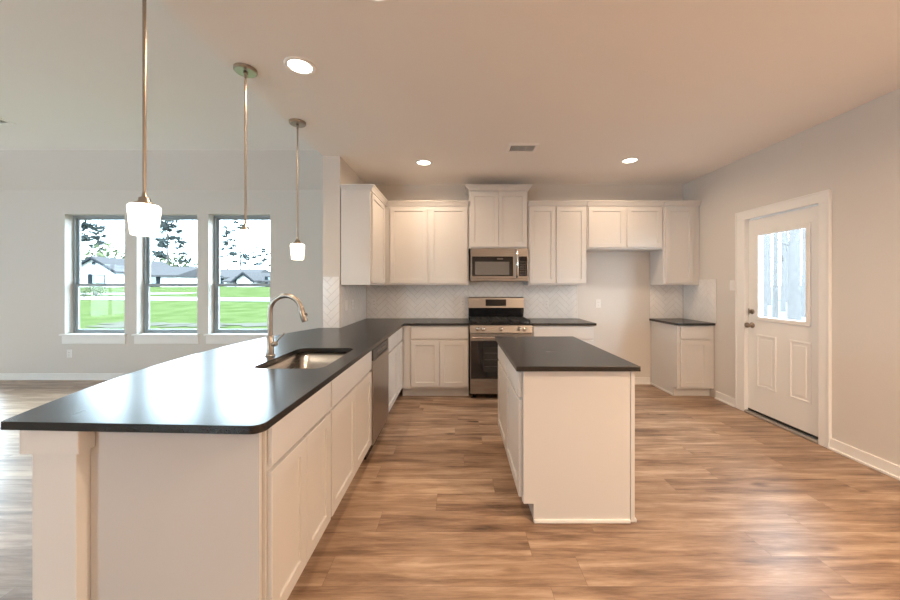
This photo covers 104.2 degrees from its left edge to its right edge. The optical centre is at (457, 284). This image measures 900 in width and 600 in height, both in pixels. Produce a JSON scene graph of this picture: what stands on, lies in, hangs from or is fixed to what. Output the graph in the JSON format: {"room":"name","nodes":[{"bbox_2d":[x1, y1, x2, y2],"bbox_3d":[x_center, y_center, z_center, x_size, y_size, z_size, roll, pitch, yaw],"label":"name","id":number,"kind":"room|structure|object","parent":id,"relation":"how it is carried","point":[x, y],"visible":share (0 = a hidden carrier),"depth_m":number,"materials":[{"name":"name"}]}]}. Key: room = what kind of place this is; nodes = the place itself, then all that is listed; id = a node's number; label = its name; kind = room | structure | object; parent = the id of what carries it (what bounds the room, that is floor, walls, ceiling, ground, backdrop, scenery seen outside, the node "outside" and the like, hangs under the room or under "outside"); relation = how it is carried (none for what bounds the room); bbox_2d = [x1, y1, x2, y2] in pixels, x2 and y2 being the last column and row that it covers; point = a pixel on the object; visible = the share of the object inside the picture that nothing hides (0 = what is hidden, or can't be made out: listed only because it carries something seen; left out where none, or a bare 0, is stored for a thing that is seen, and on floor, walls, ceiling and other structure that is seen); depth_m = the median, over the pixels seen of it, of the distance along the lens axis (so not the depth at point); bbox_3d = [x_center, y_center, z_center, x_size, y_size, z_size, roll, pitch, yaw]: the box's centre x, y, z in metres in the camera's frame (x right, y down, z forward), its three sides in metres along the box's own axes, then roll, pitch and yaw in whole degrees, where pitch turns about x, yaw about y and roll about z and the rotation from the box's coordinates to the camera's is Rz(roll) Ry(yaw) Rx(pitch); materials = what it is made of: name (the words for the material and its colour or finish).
{"room":"kitchen","nodes":[
{"label":"kitchen","id":0,"kind":"room"},
{"bbox_2d":[0,0,315,149],"bbox_3d":[-5.559,-1.875,-0.060,8.182,0.150,9.480,0,0,0],"label":"ceiling","id":1,"kind":"structure","parent":0,"point":[71,70],"depth_m":3.14,"materials":[{"name":"white paint"}]},
{"bbox_2d":[0,118,16,124],"bbox_3d":[-5.080,-1.795,3.800,0.300,0.009,0.220,0,0,0],"label":"ceiling vent","id":2,"kind":"object","parent":1,"relation":"in","point":[2,121],"visible":1,"depth_m":3.87,"materials":[{"name":"white"}]},
{"bbox_2d":[0,150,322,189],"bbox_3d":[-5.559,-1.590,4.965,8.182,0.720,0.570,0,0,0],"label":"ceiling","id":3,"kind":"structure","parent":0,"point":[19,169],"depth_m":4.88,"materials":[{"name":"white paint"}]},
{"bbox_2d":[0,190,322,372],"bbox_3d":[-5.559,-0.210,5.185,8.182,3.180,0.170,0,0,0],"label":"wall","id":4,"kind":"structure","parent":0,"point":[36,226],"depth_m":5.10,"materials":[{"name":"white paint"}]},
{"bbox_2d":[0,373,129,379],"bbox_3d":[-5.481,1.333,5.092,8.017,0.095,0.040,0,0,0],"label":"baseboard","id":5,"kind":"structure","parent":4,"relation":"attached to","point":[3,376],"depth_m":5.08,"materials":[{"name":"white paint"}]},
{"bbox_2d":[67,350,71,357],"bbox_3d":[-5.660,1.000,5.096,0.070,0.114,0.008,0,0,0],"label":"outlet","id":6,"kind":"object","parent":4,"relation":"attached to","point":[69,352],"visible":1,"depth_m":5.09,"materials":[{"name":"white plastic"}]},
{"bbox_2d":[59,215,126,343],"bbox_3d":[-5.295,-0.090,5.162,0.950,1.890,0.213,0,0,0],"label":"window","id":7,"kind":"structure","parent":4,"relation":"attached to","point":[79,336],"depth_m":5.21,"materials":[{"name":"grey plastic"}]},
{"bbox_2d":[131,215,199,343],"bbox_3d":[-4.240,-0.090,5.162,0.960,1.890,0.213,0,0,0],"label":"window","id":8,"kind":"structure","parent":4,"relation":"attached to","point":[150,336],"depth_m":5.21,"materials":[{"name":"grey plastic"}]},
{"bbox_2d":[204,215,269,343],"bbox_3d":[-3.188,-0.090,5.162,0.979,1.890,0.213,0,0,0],"label":"window","id":9,"kind":"structure","parent":4,"relation":"attached to","point":[220,336],"depth_m":5.21,"materials":[{"name":"grey plastic"}]},
{"bbox_2d":[323,156,364,327],"bbox_3d":[-1.375,-0.010,4.550,0.187,2.780,1.500,0,0,0],"label":"wall","id":10,"kind":"structure","parent":0,"point":[336,171],"depth_m":3.80,"materials":[{"name":"white paint"}]},
{"bbox_2d":[323,276,339,327],"bbox_3d":[-1.375,0.186,3.796,0.181,0.558,0.007,0,0,0],"label":"backsplash","id":11,"kind":"structure","parent":10,"relation":"attached to","point":[331,284],"depth_m":3.79,"materials":[{"name":"grey tile"}]},
{"bbox_2d":[340,285,365,327],"bbox_3d":[-1.277,0.234,4.341,0.007,0.463,1.058,0,0,0],"label":"backsplash","id":12,"kind":"structure","parent":10,"relation":"attached to","point":[347,292],"depth_m":4.22,"materials":[{"name":"grey tile"}]},
{"bbox_2d":[345,300,347,310],"bbox_3d":[-1.269,0.233,3.990,0.009,0.114,0.070,0,0,0],"label":"light switch","id":13,"kind":"object","parent":12,"relation":"attached to","point":[346,301],"visible":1,"depth_m":3.98,"materials":[{"name":"white plastic"}]},
{"bbox_2d":[340,184,387,284],"bbox_3d":[-1.089,-0.544,4.147,0.366,1.088,0.760,0,0,0],"label":"upper cabinet","id":14,"kind":"object","parent":10,"relation":"attached to","point":[362,205],"visible":1,"depth_m":3.80,"materials":[{"name":"white paint"}]},
{"bbox_2d":[0,380,899,599],"bbox_3d":[-3.155,1.430,0.250,12.990,0.100,10.100,0,0,0],"label":"floor","id":15,"kind":"structure","parent":0,"point":[731,503],"depth_m":2.05,"materials":[{"name":"brown wood"}]},
{"bbox_2d":[19,430,94,599],"bbox_3d":[-1.410,0.938,1.300,0.204,0.882,0.190,0,0,0],"label":"support post","id":16,"kind":"object","parent":15,"relation":"on","point":[61,460],"visible":0.61,"depth_m":1.22,"materials":[{"name":"white paint"}]},
{"bbox_2d":[91,432,98,599],"bbox_3d":[-1.314,0.938,2.531,0.056,0.883,2.531,0,0,0],"label":"panel","id":17,"kind":"object","parent":15,"relation":"on","point":[95,450],"visible":0.02,"depth_m":1.27,"materials":[{"name":"white paint"}]},
{"bbox_2d":[99,382,330,599],"bbox_3d":[-0.979,0.938,1.556,0.607,0.883,0.622,0,0,0],"label":"base cabinet","id":18,"kind":"object","parent":15,"relation":"on","point":[183,516],"visible":0.9,"depth_m":1.25,"materials":[{"name":"white paint"}]},
{"bbox_2d":[1,318,468,434],"bbox_3d":[-0.940,0.480,3.090,1.523,0.029,3.979,0,0,14],"label":"countertop","id":19,"kind":"structure","parent":18,"relation":"on","point":[226,389],"depth_m":1.55,"materials":[{"name":"black stone"}]},
{"bbox_2d":[265,293,307,356],"bbox_3d":[-1.127,0.260,2.300,0.279,0.411,0.062,0,0,0],"label":"faucet","id":20,"kind":"object","parent":19,"relation":"on","point":[270,344],"visible":1,"depth_m":2.29,"materials":[{"name":"silver metal"}]},
{"bbox_2d":[261,352,347,368],"bbox_3d":[-0.961,0.607,2.270,0.423,0.221,0.655,0,0,0],"label":"sink","id":21,"kind":"object","parent":19,"relation":"in","point":[304,360],"visible":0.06,"depth_m":2.59,"materials":[{"name":"silver metal"}]},
{"bbox_2d":[328,351,371,515],"bbox_3d":[-0.979,0.938,2.309,0.607,0.883,0.876,0,0,0],"label":"base cabinet","id":22,"kind":"object","parent":15,"relation":"on","point":[351,391],"visible":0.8,"depth_m":2.20,"materials":[{"name":"white paint"}]},
{"bbox_2d":[364,338,388,459],"bbox_3d":[-0.961,0.944,3.063,0.588,0.871,0.614,0,0,0],"label":"dishwasher","id":23,"kind":"object","parent":15,"relation":"on","point":[380,354],"visible":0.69,"depth_m":2.97,"materials":[{"name":"silver metal"}]},
{"bbox_2d":[388,328,401,410],"bbox_3d":[-0.979,0.938,3.832,0.607,0.883,0.906,0,0,0],"label":"base cabinet","id":24,"kind":"object","parent":15,"relation":"on","point":[394,341],"visible":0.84,"depth_m":3.78,"materials":[{"name":"white paint"}]},
{"bbox_2d":[402,326,468,395],"bbox_3d":[-0.279,0.938,4.569,0.821,0.883,0.598,0,0,0],"label":"base cabinet","id":25,"kind":"object","parent":15,"relation":"on","point":[435,359],"visible":0.97,"depth_m":4.28,"materials":[{"name":"white paint"}]},
{"bbox_2d":[468,297,532,397],"bbox_3d":[0.521,0.771,4.510,0.752,1.216,0.691,0,0,0],"label":"range","id":26,"kind":"object","parent":15,"relation":"on","point":[488,317],"visible":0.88,"depth_m":4.22,"materials":[{"name":"silver metal"}]},
{"bbox_2d":[469,319,531,324],"bbox_3d":[0.521,0.465,4.513,0.752,0.034,0.573,0,0,0],"label":"cooktop","id":27,"kind":"object","parent":26,"relation":"in","point":[471,321],"depth_m":4.28,"materials":[{"name":"black metal"}]},
{"bbox_2d":[498,345,507,449],"bbox_3d":[0.678,0.938,2.874,0.642,0.883,0.546,0,0,0],"label":"base cabinet","id":28,"kind":"object","parent":15,"relation":"on","point":[502,375],"visible":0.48,"depth_m":2.89,"materials":[{"name":"white paint"}]},
{"bbox_2d":[532,326,593,345],"bbox_3d":[1.288,0.938,4.569,0.763,0.883,0.598,0,0,0],"label":"base cabinet","id":29,"kind":"object","parent":15,"relation":"on","point":[584,333],"visible":0.16,"depth_m":4.27,"materials":[{"name":"white paint"}]},
{"bbox_2d":[529,319,596,325],"bbox_3d":[1.296,0.480,4.565,0.785,0.029,0.610,0,0,0],"label":"countertop","id":30,"kind":"structure","parent":29,"relation":"on","point":[535,322],"depth_m":4.35,"materials":[{"name":"black stone"}]},
{"bbox_2d":[506,357,630,523],"bbox_3d":[0.678,0.938,2.308,0.642,0.883,0.577,0,0,0],"label":"base cabinet","id":31,"kind":"object","parent":15,"relation":"on","point":[568,432],"visible":0.88,"depth_m":2.03,"materials":[{"name":"white paint"}]},
{"bbox_2d":[495,336,640,370],"bbox_3d":[0.690,0.480,2.590,0.711,0.029,1.180,0,0,0],"label":"countertop","id":32,"kind":"structure","parent":31,"relation":"on","point":[525,353],"depth_m":2.31,"materials":[{"name":"black stone"}]},
{"bbox_2d":[630,371,636,521],"bbox_3d":[1.021,0.938,2.591,0.036,0.883,1.118,0,0,0],"label":"panel","id":33,"kind":"object","parent":15,"relation":"on","point":[632,373],"visible":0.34,"depth_m":2.03,"materials":[{"name":"white paint"}]},
{"bbox_2d":[650,321,713,395],"bbox_3d":[2.904,0.938,4.569,0.463,0.883,0.598,0,0,0],"label":"base cabinet","id":34,"kind":"object","parent":15,"relation":"on","point":[682,357],"visible":0.98,"depth_m":4.29,"materials":[{"name":"white paint"}]},
{"bbox_2d":[649,319,715,325],"bbox_3d":[2.898,0.480,4.565,0.476,0.029,0.610,0,0,0],"label":"countertop","id":35,"kind":"structure","parent":34,"relation":"on","point":[678,322],"depth_m":4.35,"materials":[{"name":"black stone"}]},
{"bbox_2d":[366,185,682,381],"bbox_3d":[1.024,-0.010,5.090,4.631,2.780,0.420,0,0,0],"label":"wall","id":36,"kind":"structure","parent":0,"point":[620,280],"depth_m":4.88,"materials":[{"name":"white paint"}]},
{"bbox_2d":[385,200,468,284],"bbox_3d":[-0.406,-0.544,4.687,1.086,1.088,0.366,0,0,0],"label":"upper cabinet","id":37,"kind":"object","parent":36,"relation":"attached to","point":[427,241],"visible":0.99,"depth_m":4.54,"materials":[{"name":"white paint"}]},
{"bbox_2d":[367,282,577,317],"bbox_3d":[0.199,0.237,4.875,2.935,0.565,0.008,0,0,0],"label":"backsplash","id":38,"kind":"structure","parent":36,"relation":"attached to","point":[392,301],"depth_m":4.87,"materials":[{"name":"grey tile"}]},
{"bbox_2d":[460,299,464,306],"bbox_3d":[0.066,0.250,4.868,0.070,0.114,0.008,0,0,0],"label":"outlet","id":39,"kind":"object","parent":38,"relation":"attached to","point":[462,301],"visible":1,"depth_m":4.87,"materials":[{"name":"white plastic"}]},
{"bbox_2d":[465,185,531,250],"bbox_3d":[0.524,-0.882,4.679,0.862,0.812,0.382,0,0,0],"label":"upper cabinet","id":40,"kind":"object","parent":36,"relation":"attached to","point":[498,214],"visible":0.95,"depth_m":4.54,"materials":[{"name":"white paint"}]},
{"bbox_2d":[470,248,527,280],"bbox_3d":[0.530,-0.262,4.641,0.736,0.420,0.455,0,0,0],"label":"microwave","id":41,"kind":"object","parent":40,"relation":"attached to","point":[486,264],"visible":1,"depth_m":4.47,"materials":[{"name":"silver metal"}]},
{"bbox_2d":[523,200,587,284],"bbox_3d":[1.290,-0.544,4.687,0.757,1.088,0.366,0,0,0],"label":"upper cabinet","id":42,"kind":"object","parent":36,"relation":"attached to","point":[556,228],"visible":0.98,"depth_m":4.54,"materials":[{"name":"white paint"}]},
{"bbox_2d":[596,300,600,307],"bbox_3d":[1.955,0.260,4.876,0.070,0.114,0.008,0,0,0],"label":"outlet","id":43,"kind":"object","parent":36,"relation":"attached to","point":[598,302],"visible":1,"depth_m":4.87,"materials":[{"name":"white plastic"}]},
{"bbox_2d":[586,200,664,251],"bbox_3d":[2.167,-0.775,4.687,0.991,0.626,0.366,0,0,0],"label":"upper cabinet","id":44,"kind":"object","parent":36,"relation":"attached to","point":[611,225],"visible":0.94,"depth_m":4.54,"materials":[{"name":"white paint"}]},
{"bbox_2d":[635,377,650,383],"bbox_3d":[2.180,1.333,4.872,0.980,0.095,0.040,0,0,0],"label":"baseboard","id":45,"kind":"structure","parent":36,"relation":"attached to","point":[638,380],"depth_m":4.86,"materials":[{"name":"white paint"}]},
{"bbox_2d":[650,285,682,317],"bbox_3d":[2.900,0.234,4.876,0.460,0.463,0.007,0,0,0],"label":"backsplash","id":46,"kind":"structure","parent":36,"relation":"attached to","point":[666,301],"depth_m":4.87,"materials":[{"name":"grey tile"}]},
{"bbox_2d":[650,200,701,284],"bbox_3d":[2.901,-0.544,4.687,0.468,1.088,0.366,0,0,0],"label":"upper cabinet","id":47,"kind":"object","parent":36,"relation":"attached to","point":[677,263],"visible":0.97,"depth_m":4.54,"materials":[{"name":"white paint"}]},
{"bbox_2d":[160,0,899,184],"bbox_3d":[0.936,-1.725,0.250,4.808,0.650,10.100,0,0,0],"label":"ceiling","id":48,"kind":"structure","parent":0,"point":[690,90],"depth_m":2.37,"materials":[{"name":"white paint"}]},
{"bbox_2d":[126,0,160,236],"bbox_3d":[-1.378,-0.809,1.538,0.136,1.182,0.136,0,0,0],"label":"pendant lamp","id":49,"kind":"object","parent":48,"relation":"hanging from","point":[144,216],"visible":1,"depth_m":1.53,"materials":[{"name":"white glass"}]},
{"bbox_2d":[233,63,257,251],"bbox_3d":[-1.378,-0.809,2.270,0.136,1.182,0.136,0,0,0],"label":"pendant lamp","id":50,"kind":"object","parent":48,"relation":"hanging from","point":[245,237],"visible":1,"depth_m":2.26,"materials":[{"name":"white glass"}]},
{"bbox_2d":[289,118,305,259],"bbox_3d":[-1.378,-0.809,3.006,0.136,1.182,0.136,0,0,0],"label":"pendant lamp","id":51,"kind":"object","parent":48,"relation":"hanging from","point":[297,248],"visible":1,"depth_m":2.98,"materials":[{"name":"white glass"}]},
{"bbox_2d":[283,56,315,74],"bbox_3d":[-1.010,-1.397,2.237,0.192,0.007,0.192,0,0,0],"label":"recessed light","id":52,"kind":"object","parent":48,"relation":"in","point":[298,65],"visible":1,"depth_m":2.23,"materials":[{"name":"white plastic"}]},
{"bbox_2d":[368,0,388,2],"bbox_3d":[-0.390,-1.397,1.640,0.192,0.007,0.192,0,0,0],"label":"recessed light","id":53,"kind":"object","parent":48,"relation":"in","point":[374,1],"visible":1,"depth_m":1.72,"materials":[{"name":"white"}]},
{"bbox_2d":[415,160,431,165],"bbox_3d":[-0.390,-1.397,4.000,0.192,0.007,0.192,0,0,0],"label":"recessed light","id":54,"kind":"object","parent":48,"relation":"in","point":[419,162],"visible":1,"depth_m":3.99,"materials":[{"name":"white plastic"}]},
{"bbox_2d":[506,144,538,152],"bbox_3d":[0.655,-1.395,3.575,0.300,0.009,0.220,0,0,0],"label":"ceiling vent","id":55,"kind":"object","parent":48,"relation":"in","point":[512,148],"visible":1,"depth_m":3.58,"materials":[{"name":"white metal"}]},
{"bbox_2d":[620,157,638,163],"bbox_3d":[1.930,-1.397,3.930,0.192,0.007,0.192,0,0,0],"label":"recessed light","id":56,"kind":"object","parent":48,"relation":"in","point":[631,159],"visible":1,"depth_m":3.93,"materials":[{"name":"white plastic"}]},
{"bbox_2d":[683,88,899,465],"bbox_3d":[3.215,-0.005,0.250,0.150,2.790,10.100,0,0,0],"label":"wall","id":57,"kind":"structure","parent":0,"point":[854,153],"depth_m":2.79,"materials":[{"name":"white paint"}]},
{"bbox_2d":[683,279,716,322],"bbox_3d":[3.136,0.195,4.559,0.007,0.540,0.618,0,0,0],"label":"backsplash","id":58,"kind":"structure","parent":57,"relation":"attached to","point":[699,301],"depth_m":4.50,"materials":[{"name":"grey tile"}]},
{"bbox_2d":[730,280,734,289],"bbox_3d":[3.135,0.005,4.000,0.009,0.114,0.075,0,0,0],"label":"light switch","id":59,"kind":"object","parent":57,"relation":"attached to","point":[732,282],"visible":1,"depth_m":3.99,"materials":[{"name":"white plastic"}]},
{"bbox_2d":[744,205,817,443],"bbox_3d":[3.174,0.340,3.420,0.176,2.081,0.782,0,0,0],"label":"door","id":60,"kind":"structure","parent":57,"relation":"in","point":[783,353],"depth_m":3.39,"materials":[{"name":"white paint"}]},
{"bbox_2d":[735,189,831,448],"bbox_3d":[3.202,0.287,3.436,0.176,2.185,0.995,0,0,0],"label":"door frame","id":61,"kind":"structure","parent":57,"relation":"attached to","point":[823,199],"depth_m":3.03,"materials":[{"name":"white paint"}]},
{"bbox_2d":[714,391,899,480],"bbox_3d":[3.132,1.333,-0.170,0.040,0.095,8.840,0,0,0],"label":"baseboard","id":62,"kind":"structure","parent":57,"relation":"attached to","point":[881,465],"depth_m":2.72,"materials":[{"name":"white paint"}]},
{"label":"outside","id":63,"kind":"structure","parent":0,"visible":0},
{"bbox_2d":[768,300,805,320],"bbox_3d":[31.720,1.280,42.000,56.560,0.600,96.000,0,0,0],"label":"ground","id":64,"kind":"structure","parent":63,"point":[781,314],"depth_m":17.79,"materials":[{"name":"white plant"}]},
{"bbox_2d":[763,235,767,316],"bbox_3d":[11.408,-3.470,13.043,0.922,10.103,0.883,0,0,0],"label":"bare tree","id":65,"kind":"object","parent":64,"relation":"on","point":[765,266],"visible":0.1,"depth_m":12.94,"materials":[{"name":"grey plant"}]},
{"bbox_2d":[767,234,772,304],"bbox_3d":[21.302,-3.970,23.939,0.985,11.103,0.984,0,0,0],"label":"bare tree","id":66,"kind":"object","parent":64,"relation":"on","point":[769,244],"visible":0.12,"depth_m":23.93,"materials":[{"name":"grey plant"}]},
{"bbox_2d":[763,233,777,317],"bbox_3d":[9.547,-2.970,10.461,0.794,9.102,0.827,0,0,0],"label":"bare tree","id":67,"kind":"object","parent":64,"relation":"on","point":[775,241],"visible":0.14,"depth_m":10.47,"materials":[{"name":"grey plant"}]},
{"bbox_2d":[771,286,780,299],"bbox_3d":[22.000,0.680,30.050,16.000,1.200,0.100,0,0,0],"label":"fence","id":68,"kind":"object","parent":64,"relation":"on","point":[779,287],"visible":0.02,"depth_m":30.00,"materials":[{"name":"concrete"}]},
{"bbox_2d":[780,232,787,310],"bbox_3d":[17.713,-3.970,19.010,0.959,11.103,0.988,0,0,0],"label":"bare tree","id":69,"kind":"object","parent":64,"relation":"on","point":[783,247],"visible":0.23,"depth_m":18.94,"materials":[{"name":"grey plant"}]},
{"bbox_2d":[771,229,801,320],"bbox_3d":[9.224,-3.470,9.536,0.902,10.104,0.873,0,0,0],"label":"bare tree","id":70,"kind":"object","parent":64,"relation":"on","point":[794,245],"visible":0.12,"depth_m":9.52,"materials":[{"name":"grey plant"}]},
{"bbox_2d":[785,231,788,302],"bbox_3d":[25.437,-3.970,27.047,0.993,11.103,1.015,0,0,0],"label":"bare tree","id":71,"kind":"object","parent":64,"relation":"on","point":[786,233],"visible":0.2,"depth_m":26.94,"materials":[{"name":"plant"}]},
{"bbox_2d":[801,229,805,316],"bbox_3d":[15.791,-3.970,15.992,0.958,11.103,0.990,0,0,0],"label":"bare tree","id":72,"kind":"object","parent":64,"relation":"on","point":[803,279],"visible":0.16,"depth_m":15.97,"materials":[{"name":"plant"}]},
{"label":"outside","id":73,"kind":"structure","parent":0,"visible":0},
{"bbox_2d":[80,286,269,328],"bbox_3d":[-53.300,0.930,57.650,113.400,1.400,104.700,0,0,0],"label":"lawn","id":74,"kind":"structure","parent":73,"point":[92,312],"depth_m":17.86,"materials":[{"name":"green plant"}]},
{"bbox_2d":[80,287,91,296],"bbox_3d":[-26.712,0.524,24.963,0.823,0.784,0.875,0,0,33],"label":"shrub","id":75,"kind":"object","parent":74,"relation":"on","point":[85,289],"visible":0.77,"depth_m":25.00,"materials":[{"name":"green plant"}]},
{"bbox_2d":[81,220,109,250],"bbox_3d":[-30.752,-4.655,27.005,5.569,10.912,5.967,0,0,-38],"label":"pine tree","id":76,"kind":"object","parent":74,"relation":"on","point":[85,225],"visible":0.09,"depth_m":28.11,"materials":[{"name":"green plant"}]},
{"bbox_2d":[86,282,107,295],"bbox_3d":[-26.926,0.331,25.958,1.230,1.086,1.213,0,0,0],"label":"shrub","id":77,"kind":"object","parent":74,"relation":"on","point":[96,287],"visible":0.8,"depth_m":25.97,"materials":[{"name":"green plant"}]},
{"bbox_2d":[90,225,110,256],"bbox_3d":[-63.353,-5.226,62.134,3.394,10.915,2.728,0,0,22],"label":"pine tree","id":78,"kind":"object","parent":74,"relation":"on","point":[106,235],"visible":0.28,"depth_m":61.96,"materials":[{"name":"green plant"}]},
{"bbox_2d":[81,242,123,260],"bbox_3d":[-57.703,-3.199,58.052,8.141,7.876,8.521,0,0,0],"label":"broadleaf tree","id":79,"kind":"object","parent":74,"relation":"on","point":[99,253],"visible":0.16,"depth_m":56.94,"materials":[{"name":"green plant"}]},
{"bbox_2d":[80,293,188,294],"bbox_3d":[-29.042,0.672,28.917,14.164,0.149,2.964,0,0,4],"label":"driveway","id":80,"kind":"structure","parent":74,"relation":"on","point":[80,293],"depth_m":28.66,"materials":[{"name":"concrete"}]},
{"bbox_2d":[87,321,194,327],"bbox_3d":[-11.372,1.412,12.535,3.696,0.065,1.494,0,0,0],"label":"bare patch","id":81,"kind":"object","parent":74,"relation":"on","point":[116,324],"visible":0.74,"depth_m":12.52,"materials":[{"name":"soil"}]},
{"bbox_2d":[80,256,223,286],"bbox_3d":[-38.675,-0.530,44.470,11.750,5.520,9.860,0,0,0],"label":"house","id":82,"kind":"structure","parent":74,"relation":"on","point":[104,270],"depth_m":41.00,"materials":[{"name":"grey"}]},
{"bbox_2d":[151,257,173,266],"bbox_3d":[-58.659,-2.420,68.040,6.560,6.088,6.369,0,0,0],"label":"broadleaf tree","id":83,"kind":"object","parent":74,"relation":"on","point":[154,258],"visible":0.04,"depth_m":68.29,"materials":[{"name":"green plant"}]},
{"bbox_2d":[151,220,191,265],"bbox_3d":[-61.084,-7.461,74.654,7.933,15.389,7.729,0,0,40],"label":"pine tree","id":84,"kind":"object","parent":74,"relation":"on","point":[167,228],"visible":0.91,"depth_m":74.07,"materials":[{"name":"green plant"}]},
{"bbox_2d":[80,296,269,300],"bbox_3d":[-33.376,0.900,24.441,73.453,0.289,3.533,0,0,3],"label":"street","id":85,"kind":"structure","parent":74,"relation":"on","point":[81,297],"depth_m":23.69,"materials":[{"name":"concrete"}]},
{"bbox_2d":[165,252,196,266],"bbox_3d":[-65.572,-3.682,82.037,8.835,8.253,8.680,0,0,0],"label":"broadleaf tree","id":86,"kind":"object","parent":74,"relation":"on","point":[173,257],"visible":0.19,"depth_m":81.56,"materials":[{"name":"green plant"}]},
{"bbox_2d":[159,323,227,326],"bbox_3d":[-9.118,1.415,12.467,2.418,0.044,1.003,0,0,0],"label":"bare patch","id":87,"kind":"object","parent":74,"relation":"on","point":[191,324],"visible":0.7,"depth_m":12.29,"materials":[{"name":"soil"}]},
{"bbox_2d":[220,223,238,268],"bbox_3d":[-50.011,-6.639,75.832,4.694,13.743,5.295,0,0,-30],"label":"pine tree","id":88,"kind":"object","parent":74,"relation":"on","point":[226,233],"visible":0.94,"depth_m":75.87,"materials":[{"name":"green plant"}]},
{"bbox_2d":[230,220,250,268],"bbox_3d":[-52.232,-7.707,84.055,4.878,15.881,4.689,0,0,0],"label":"pine tree","id":89,"kind":"object","parent":74,"relation":"on","point":[234,221],"visible":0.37,"depth_m":83.49,"materials":[{"name":"green plant"}]},
{"bbox_2d":[220,322,266,326],"bbox_3d":[-7.536,1.409,12.496,2.511,0.046,0.981,0,0,-11],"label":"bare patch","id":90,"kind":"object","parent":74,"relation":"on","point":[264,323],"visible":0.63,"depth_m":12.52,"materials":[{"name":"soil"}]},
{"bbox_2d":[220,269,269,283],"bbox_3d":[-40.875,-0.295,60.770,14.350,5.050,10.460,0,0,0],"label":"house","id":91,"kind":"structure","parent":74,"relation":"on","point":[226,273],"depth_m":60.03,"materials":[{"name":"grey"}]},
{"bbox_2d":[221,271,269,286],"bbox_3d":[-23.500,0.295,46.770,11.800,3.870,9.460,0,0,0],"label":"house","id":92,"kind":"structure","parent":74,"relation":"on","point":[244,277],"depth_m":43.25,"materials":[{"name":"grey"}]},
{"bbox_2d":[238,245,260,268],"bbox_3d":[-42.616,-4.963,71.856,4.152,10.390,4.447,0,0,-37],"label":"pine tree","id":93,"kind":"object","parent":74,"relation":"on","point":[244,257],"visible":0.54,"depth_m":71.88,"materials":[{"name":"green plant"}]},
{"bbox_2d":[256,246,269,268],"bbox_3d":[-43.875,-4.288,78.945,3.576,9.040,3.748,0,0,0],"label":"pine tree","id":94,"kind":"object","parent":74,"relation":"on","point":[260,248],"visible":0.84,"depth_m":78.63,"materials":[{"name":"green plant"}]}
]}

